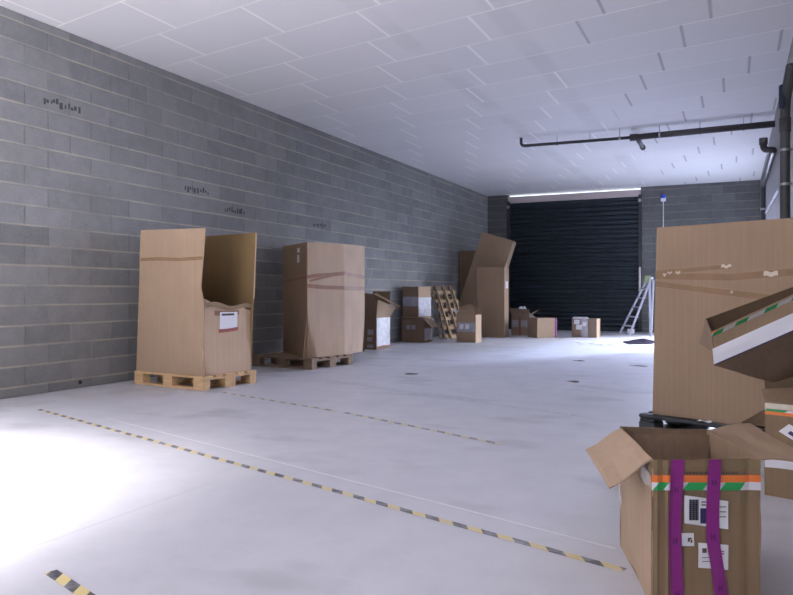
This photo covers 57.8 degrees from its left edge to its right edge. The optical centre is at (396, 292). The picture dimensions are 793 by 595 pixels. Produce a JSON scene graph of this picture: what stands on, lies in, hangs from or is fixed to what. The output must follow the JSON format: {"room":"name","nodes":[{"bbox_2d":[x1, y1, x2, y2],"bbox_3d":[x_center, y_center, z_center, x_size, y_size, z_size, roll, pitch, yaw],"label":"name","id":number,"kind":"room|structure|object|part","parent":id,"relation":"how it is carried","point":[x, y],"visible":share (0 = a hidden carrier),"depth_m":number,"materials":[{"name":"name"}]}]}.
{"room":"distribution center","nodes":[
{"label":"distribution center","id":0,"kind":"room"},
{"bbox_2d":[0,6,487,398],"bbox_3d":[-2.321,-0.850,9.939,0.204,3.696,23.000,0,0,25],"label":"wall","id":1,"kind":"structure","parent":0,"point":[101,146],"depth_m":8.26,"materials":[{"name":"grey"}]},
{"bbox_2d":[0,329,792,594],"bbox_3d":[2.037,1.100,7.884,10.040,0.200,26.400,0,0,25],"label":"floor","id":2,"kind":"structure","parent":0,"point":[115,513],"depth_m":3.91,"materials":[{"name":"concrete"}]},
{"bbox_2d":[44,570,94,594],"bbox_3d":[-1.080,0.998,2.423,0.443,0.001,0.048,0,0,44],"label":"tape","id":3,"kind":"object","parent":2,"relation":"on","point":[59,577],"visible":1,"depth_m":2.47,"materials":[{"name":"plastic"}]},
{"bbox_2d":[134,370,255,390],"bbox_3d":[-2.223,0.928,7.944,1.080,0.144,0.780,0,0,32],"label":"wooden pallet","id":4,"kind":"object","parent":2,"relation":"on","point":[201,383],"visible":0.73,"depth_m":7.65,"materials":[{"name":"brown wood"}]},
{"bbox_2d":[136,228,256,375],"bbox_3d":[-2.203,0.082,7.908,1.134,1.543,0.740,0,0,32],"label":"carton","id":5,"kind":"object","parent":4,"relation":"on","point":[197,290],"visible":1,"depth_m":7.68,"materials":[{"name":"cardboard"}]},
{"bbox_2d":[221,392,335,410],"bbox_3d":[-1.130,0.998,6.642,1.689,0.001,0.045,0,0,43],"label":"tape","id":6,"kind":"object","parent":2,"relation":"on","point":[221,392],"visible":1,"depth_m":6.60,"materials":[{"name":"plastic"}]},
{"bbox_2d":[252,352,351,369],"bbox_3d":[-1.305,0.928,9.992,1.060,0.144,0.900,0,0,32],"label":"wooden pallet","id":7,"kind":"object","parent":2,"relation":"on","point":[282,359],"visible":0.88,"depth_m":9.72,"materials":[{"name":"brown wood"}]},
{"bbox_2d":[283,242,364,357],"bbox_3d":[-1.165,0.084,10.293,1.096,1.538,1.694,0,0,25],"label":"carton","id":8,"kind":"object","parent":7,"relation":"on","point":[324,283],"visible":1,"depth_m":9.84,"materials":[{"name":"brown cardboard"}]},
{"bbox_3d":[-1.412,0.084,9.939,0.018,1.538,1.258,0,0,-23],"label":"panel","id":9,"kind":"part","parent":8,"relation":"part of","materials":[{"name":"brown cardboard"}]},
{"bbox_3d":[-0.975,0.086,9.683,0.085,1.533,0.744,0,0,37],"label":"panel","id":10,"kind":"part","parent":8,"relation":"part of","materials":[{"name":"beige cardboard"}]},
{"bbox_3d":[-0.606,0.084,10.236,0.035,1.538,0.600,0,0,25],"label":"panel","id":11,"kind":"part","parent":8,"relation":"part of","materials":[{"name":"beige cardboard"}]},
{"bbox_3d":[-0.551,0.084,10.738,0.007,1.538,0.502,0,0,-19],"label":"panel","id":12,"kind":"part","parent":8,"relation":"part of","materials":[{"name":"brown cardboard"}]},
{"bbox_2d":[38,409,626,571],"bbox_3d":[-1.124,0.998,4.371,5.279,0.001,0.046,0,0,43],"label":"tape","id":13,"kind":"object","parent":2,"relation":"on","point":[596,562],"visible":1,"depth_m":3.37,"materials":[{"name":"plastic"}]},
{"bbox_2d":[106,418,615,548],"bbox_3d":[-0.734,0.998,4.272,4.328,0.001,0.024,0,0,43],"label":"painted line","id":14,"kind":"object","parent":2,"relation":"on","point":[106,418],"visible":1,"depth_m":3.57,"materials":[{"name":"paint"}]},
{"bbox_2d":[365,291,400,349],"bbox_3d":[-0.285,0.485,12.950,0.723,1.031,0.642,0,0,25],"label":"carton","id":15,"kind":"object","parent":2,"relation":"on","point":[378,309],"visible":0.85,"depth_m":12.76,"materials":[{"name":"cardboard"}]},
{"bbox_3d":[-0.544,0.715,12.752,0.420,0.570,0.011,0,0,25],"label":"panel","id":16,"kind":"part","parent":15,"relation":"part of","materials":[{"name":"cardboard"}]},
{"bbox_3d":[-0.240,0.715,12.910,0.014,0.570,0.550,0,0,25],"label":"panel","id":17,"kind":"part","parent":15,"relation":"part of","materials":[{"name":"cardboard"}]},
{"bbox_2d":[402,318,436,342],"bbox_3d":[0.500,0.762,14.717,0.660,0.476,0.458,0,0,25],"label":"carton","id":18,"kind":"object","parent":2,"relation":"on","point":[413,330],"visible":1,"depth_m":14.56,"materials":[{"name":"cardboard"}]},
{"bbox_3d":[0.332,0.765,14.551,0.490,0.470,0.013,0,0,25],"label":"panel","id":19,"kind":"part","parent":18,"relation":"part of","materials":[{"name":"cardboard"}]},
{"bbox_2d":[401,287,430,318],"bbox_3d":[0.448,0.196,14.797,0.490,0.654,0.755,0,0,25],"label":"carton","id":20,"kind":"object","parent":18,"relation":"on","point":[416,300],"visible":1,"depth_m":14.60,"materials":[{"name":"cardboard"}]},
{"bbox_3d":[0.286,0.193,14.572,0.350,0.645,0.013,0,0,25],"label":"panel","id":21,"kind":"part","parent":20,"relation":"part of","materials":[{"name":"cardboard"}]},
{"bbox_3d":[0.579,0.193,14.790,0.013,0.645,0.650,0,0,25],"label":"panel","id":22,"kind":"part","parent":20,"relation":"part of","materials":[{"name":"paper"}]},
{"bbox_3d":[0.645,0.765,14.648,0.013,0.470,0.450,0,0,25],"label":"panel","id":23,"kind":"part","parent":18,"relation":"part of","materials":[{"name":"cardboard"}]},
{"bbox_2d":[344,412,502,443],"bbox_3d":[0.128,0.998,5.372,0.047,0.001,1.681,0,0,-42],"label":"tape","id":24,"kind":"object","parent":2,"relation":"on","point":[344,412],"visible":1,"depth_m":5.29,"materials":[{"name":"plastic"}]},
{"bbox_2d":[430,285,456,337],"bbox_3d":[1.109,0.403,15.846,0.660,1.146,0.371,0,0,-38],"label":"pallet","id":25,"kind":"object","parent":2,"relation":"on","point":[443,335],"visible":0.57,"depth_m":15.81,"materials":[{"name":"brown wood"}]},
{"bbox_2d":[432,289,458,338],"bbox_3d":[1.203,0.448,15.605,0.700,1.051,0.522,0,0,-40],"label":"pallet","id":26,"kind":"object","parent":2,"relation":"on","point":[443,310],"visible":0.66,"depth_m":15.56,"materials":[{"name":"brown wood"}]},
{"bbox_2d":[452,303,480,342],"bbox_3d":[1.449,0.600,14.742,0.518,0.801,0.422,0,0,25],"label":"carton","id":27,"kind":"object","parent":2,"relation":"on","point":[468,317],"visible":1,"depth_m":14.55,"materials":[{"name":"brown cardboard"}]},
{"bbox_3d":[1.410,0.720,14.540,0.410,0.560,0.012,0,0,25],"label":"panel","id":28,"kind":"part","parent":27,"relation":"part of","materials":[{"name":"brown cardboard"}]},
{"bbox_3d":[1.666,0.720,14.610,0.012,0.560,0.350,0,0,25],"label":"panel","id":29,"kind":"part","parent":27,"relation":"part of","materials":[{"name":"cardboard"}]},
{"bbox_2d":[460,250,475,298],"bbox_3d":[1.948,-0.025,17.848,0.706,2.051,0.259,0,0,25],"label":"carton","id":30,"kind":"object","parent":2,"relation":"on","point":[466,257],"visible":0.3,"depth_m":17.83,"materials":[{"name":"cardboard"}]},
{"bbox_2d":[452,232,515,323],"bbox_3d":[2.095,-0.230,17.130,1.448,2.451,0.536,0,0,25],"label":"carton","id":31,"kind":"object","parent":2,"relation":"on","point":[492,250],"visible":0.52,"depth_m":17.03,"materials":[{"name":"brown cardboard"}]},
{"bbox_3d":[2.441,-0.114,16.975,0.797,2.218,0.290,0,0,7],"label":"panel","id":32,"kind":"part","parent":31,"relation":"part of","materials":[{"name":"cardboard"}]},
{"bbox_2d":[477,267,508,337],"bbox_3d":[2.207,0.209,16.399,0.640,1.581,0.359,0,0,25],"label":"carton","id":33,"kind":"object","parent":2,"relation":"on","point":[492,282],"visible":0.95,"depth_m":16.25,"materials":[{"name":"brown cardboard"}]},
{"bbox_3d":[2.491,0.210,16.266,0.011,1.580,0.350,0,0,25],"label":"panel","id":34,"kind":"part","parent":33,"relation":"part of","materials":[{"name":"cardboard"}]},
{"bbox_2d":[509,306,537,335],"bbox_3d":[3.030,0.652,17.001,0.622,0.695,0.468,0,0,25],"label":"carton","id":35,"kind":"object","parent":2,"relation":"on","point":[519,316],"visible":0.82,"depth_m":16.87,"materials":[{"name":"cardboard"}]},
{"bbox_3d":[2.904,0.750,16.876,0.420,0.500,0.012,0,0,25],"label":"panel","id":36,"kind":"part","parent":35,"relation":"part of","materials":[{"name":"cardboard"}]},
{"bbox_2d":[527,315,556,337],"bbox_3d":[3.263,0.748,16.236,0.600,0.505,0.461,0,0,-21],"label":"carton","id":37,"kind":"object","parent":2,"relation":"on","point":[537,327],"visible":1,"depth_m":16.06,"materials":[{"name":"cardboard"}]},
{"bbox_3d":[3.059,0.780,16.154,0.316,0.440,0.338,0,0,25],"label":"panel","id":38,"kind":"part","parent":37,"relation":"part of","materials":[{"name":"cardboard"}]},
{"bbox_3d":[3.362,0.780,16.034,0.509,0.440,0.014,0,0,-21],"label":"panel","id":39,"kind":"part","parent":37,"relation":"part of","materials":[{"name":"cardboard"}]},
{"bbox_2d":[572,317,599,337],"bbox_3d":[4.310,0.770,16.319,0.564,0.461,0.404,0,0,25],"label":"carton","id":40,"kind":"object","parent":2,"relation":"on","point":[587,327],"visible":1,"depth_m":16.17,"materials":[{"name":"cardboard"}]},
{"bbox_3d":[4.561,0.790,16.224,0.013,0.420,0.361,0,0,28],"label":"panel","id":41,"kind":"part","parent":40,"relation":"part of","materials":[{"name":"cardboard"}]},
{"bbox_2d":[619,277,653,336],"bbox_3d":[5.556,0.315,16.695,0.848,1.369,0.720,0,0,25],"label":"step ladder","id":42,"kind":"object","parent":2,"relation":"on","point":[651,300],"visible":0.89,"depth_m":16.48,"materials":[{"name":"white metal"}]},
{"bbox_3d":[5.593,0.335,16.976,0.680,1.329,0.052,0,0,29],"label":"rail","id":43,"kind":"part","parent":42,"relation":"part of","materials":[{"name":"white metal"}]},
{"bbox_3d":[5.587,0.335,16.470,0.537,1.329,0.060,0,0,6],"label":"rail","id":44,"kind":"part","parent":42,"relation":"part of","materials":[{"name":"white metal"}]},
{"bbox_2d":[644,275,650,282],"bbox_3d":[5.715,-0.309,16.365,0.140,0.182,0.052,0,0,25],"label":"cloth","id":45,"kind":"object","parent":42,"relation":"hanging from","point":[646,280],"visible":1,"depth_m":16.36,"materials":[{"name":"green fabric"}]},
{"bbox_3d":[5.941,0.345,16.834,0.050,1.294,0.140,0,0,25],"label":"leg","id":46,"kind":"part","parent":42,"relation":"part of","materials":[{"name":"white metal"}]},
{"bbox_3d":[5.814,0.345,16.330,0.048,1.301,0.286,0,0,33],"label":"leg","id":47,"kind":"part","parent":42,"relation":"part of","materials":[{"name":"white metal"}]},
{"bbox_2d":[623,338,653,343],"bbox_3d":[5.002,0.955,14.623,0.724,0.082,1.425,0,0,25],"label":"cloth","id":48,"kind":"object","parent":2,"relation":"on","point":[642,340],"visible":0.94,"depth_m":14.31,"materials":[{"name":"grey fabric"}]},
{"bbox_2d":[585,423,792,594],"bbox_3d":[1.034,0.754,2.561,0.648,0.491,0.561,0,0,5],"label":"carton","id":49,"kind":"object","parent":2,"relation":"on","point":[690,510],"visible":1,"depth_m":2.31,"materials":[{"name":"cardboard"}]},
{"bbox_3d":[0.850,0.766,2.578,0.021,0.467,0.546,0,0,7],"label":"panel","id":50,"kind":"part","parent":49,"relation":"part of","materials":[{"name":"cardboard"}]},
{"bbox_3d":[1.050,0.764,2.822,0.332,0.471,0.017,0,0,9],"label":"panel","id":51,"kind":"part","parent":49,"relation":"part of","materials":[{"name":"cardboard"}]},
{"bbox_3d":[0.994,0.766,2.310,0.350,0.467,0.012,0,0,-1],"label":"panel","id":52,"kind":"part","parent":49,"relation":"part of","materials":[{"name":"cardboard"}]},
{"bbox_2d":[702,548,723,561],"bbox_3d":[1.015,0.840,2.301,0.070,0.043,0.002,0,0,0],"label":"print","id":53,"kind":"object","parent":49,"relation":"attached to","point":[708,554],"depth_m":2.30},
{"bbox_2d":[701,501,725,516],"bbox_3d":[1.018,0.694,2.302,0.079,0.051,0.001,0,0,1],"label":"print","id":54,"kind":"object","parent":49,"relation":"attached to","point":[708,508],"depth_m":2.30},
{"bbox_3d":[1.189,0.766,2.553,0.011,0.467,0.496,0,0,5],"label":"panel","id":55,"kind":"part","parent":49,"relation":"part of","materials":[{"name":"brown cardboard"}]},
{"bbox_2d":[639,411,764,431],"bbox_3d":[2.465,0.930,4.962,0.880,0.139,1.240,0,0,-42],"label":"pallet","id":56,"kind":"object","parent":2,"relation":"on","point":[650,420],"visible":0.17,"depth_m":5.04,"materials":[{"name":"black plastic"}]},
{"bbox_2d":[652,218,792,425],"bbox_3d":[2.459,0.198,4.957,0.796,1.320,1.100,0,0,-42],"label":"carton","id":57,"kind":"object","parent":56,"relation":"on","point":[703,271],"visible":0.8,"depth_m":4.81,"materials":[{"name":"brown cardboard"}]},
{"bbox_3d":[2.122,0.198,5.345,0.780,1.320,0.042,0,0,-42],"label":"panel","id":58,"kind":"part","parent":57,"relation":"part of","materials":[{"name":"brown cardboard"}]},
{"bbox_2d":[760,377,792,499],"bbox_3d":[2.045,0.670,3.649,0.357,0.660,0.554,0,0,25],"label":"carton","id":59,"kind":"object","parent":2,"relation":"on","point":[778,396],"visible":0.82,"depth_m":3.52,"materials":[{"name":"cardboard"}]},
{"bbox_2d":[700,287,792,382],"bbox_3d":[1.793,0.182,3.456,0.641,0.550,0.592,0,0,25],"label":"carton","id":60,"kind":"object","parent":59,"relation":"on","point":[754,339],"visible":1,"depth_m":3.30,"materials":[{"name":"brown cardboard"}]},
{"bbox_3d":[1.544,0.200,3.575,0.018,0.146,0.594,0,0,18],"label":"panel","id":61,"kind":"part","parent":60,"relation":"part of","materials":[{"name":"cardboard"}]},
{"bbox_3d":[1.755,0.116,3.510,0.468,0.328,0.007,0,0,6],"label":"panel","id":62,"kind":"part","parent":60,"relation":"part of","materials":[{"name":"brown cardboard"}]},
{"bbox_3d":[1.676,0.146,3.273,0.468,0.373,0.010,0,0,7],"label":"panel","id":63,"kind":"part","parent":60,"relation":"part of","materials":[{"name":"brown cardboard"}]},
{"bbox_3d":[1.925,0.769,3.744,0.014,0.462,0.425,0,0,27],"label":"panel","id":64,"kind":"part","parent":59,"relation":"part of","materials":[{"name":"cardboard"}]},
{"bbox_3d":[1.949,0.769,3.448,0.330,0.462,0.011,0,0,43],"label":"panel","id":65,"kind":"part","parent":59,"relation":"part of","materials":[{"name":"cardboard"}]},
{"bbox_2d":[0,0,792,195],"bbox_3d":[1.630,-2.800,8.076,9.140,0.200,23.000,0,0,25],"label":"ceiling","id":66,"kind":"structure","parent":0,"point":[449,90],"depth_m":8.79,"materials":[{"name":"white paint"}]},
{"bbox_2d":[520,117,774,149],"bbox_3d":[4.111,-2.592,12.047,3.932,0.216,1.000,0,0,25],"label":"drain pipe","id":67,"kind":"object","parent":66,"relation":"hanging from","point":[637,137],"visible":1,"depth_m":11.46,"materials":[{"name":"grey plastic"}]},
{"bbox_2d":[488,180,759,331],"bbox_3d":[5.747,-0.850,18.628,6.990,3.696,0.200,0,0,25],"label":"wall","id":68,"kind":"structure","parent":0,"point":[736,201],"depth_m":17.93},
{"bbox_2d":[506,189,641,331],"bbox_3d":[4.662,-0.821,19.070,3.548,3.642,0.195,0,0,25],"label":"roller shutter","id":69,"kind":"object","parent":68,"relation":"attached to","point":[575,254],"visible":0.87,"depth_m":19.02,"materials":[{"name":"metal"}]},
{"bbox_3d":[3.092,-0.760,19.797,0.087,3.500,0.090,0,0,25],"label":"guide rail","id":70,"kind":"part","parent":69,"relation":"part of","materials":[{"name":"metal"}]},
{"bbox_3d":[6.222,-0.760,18.321,0.087,3.500,0.090,0,0,25],"label":"guide rail","id":71,"kind":"part","parent":69,"relation":"part of","materials":[{"name":"metal"}]},
{"bbox_2d":[661,194,665,226],"bbox_3d":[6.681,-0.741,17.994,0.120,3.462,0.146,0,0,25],"label":"beacon","id":72,"kind":"object","parent":68,"relation":"attached to","point":[663,198],"visible":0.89,"depth_m":18.03,"materials":[{"name":"blue plastic"}]},
{"bbox_2d":[760,38,792,219],"bbox_3d":[4.790,-0.850,6.585,1.950,3.696,22.398,0,0,25],"label":"wall","id":73,"kind":"structure","parent":0,"point":[773,180],"depth_m":10.52,"materials":[{"name":"grey paint"}]},
{"bbox_2d":[759,137,776,219],"bbox_3d":[6.069,-0.595,11.885,0.234,3.150,4.187,0,0,25],"label":"pipe","id":74,"kind":"object","parent":73,"relation":"attached to","point":[763,142],"visible":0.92,"depth_m":11.48,"materials":[{"name":"grey plastic"}]},
{"bbox_2d":[759,137,767,144],"bbox_3d":[5.144,-2.125,10.068,0.111,0.090,0.111,0,0,25],"label":"socket","id":75,"kind":"object","parent":74,"relation":"attached to","point":[762,141],"depth_m":10.03,"materials":[{"name":"grey plastic"}]},
{"bbox_2d":[765,184,779,213],"bbox_3d":[6.043,-1.477,11.578,0.040,0.209,4.301,0,0,25],"label":"door track","id":76,"kind":"object","parent":73,"relation":"attached to","point":[778,188],"visible":0.95,"depth_m":10.86,"materials":[{"name":"white metal"}]},
{"bbox_2d":[779,63,792,218],"bbox_3d":[3.804,-0.599,6.968,0.158,3.158,0.460,0,0,25],"label":"downpipe","id":77,"kind":"object","parent":73,"relation":"attached to","point":[785,90],"visible":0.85,"depth_m":7.09,"materials":[{"name":"grey plastic"}]}
]}

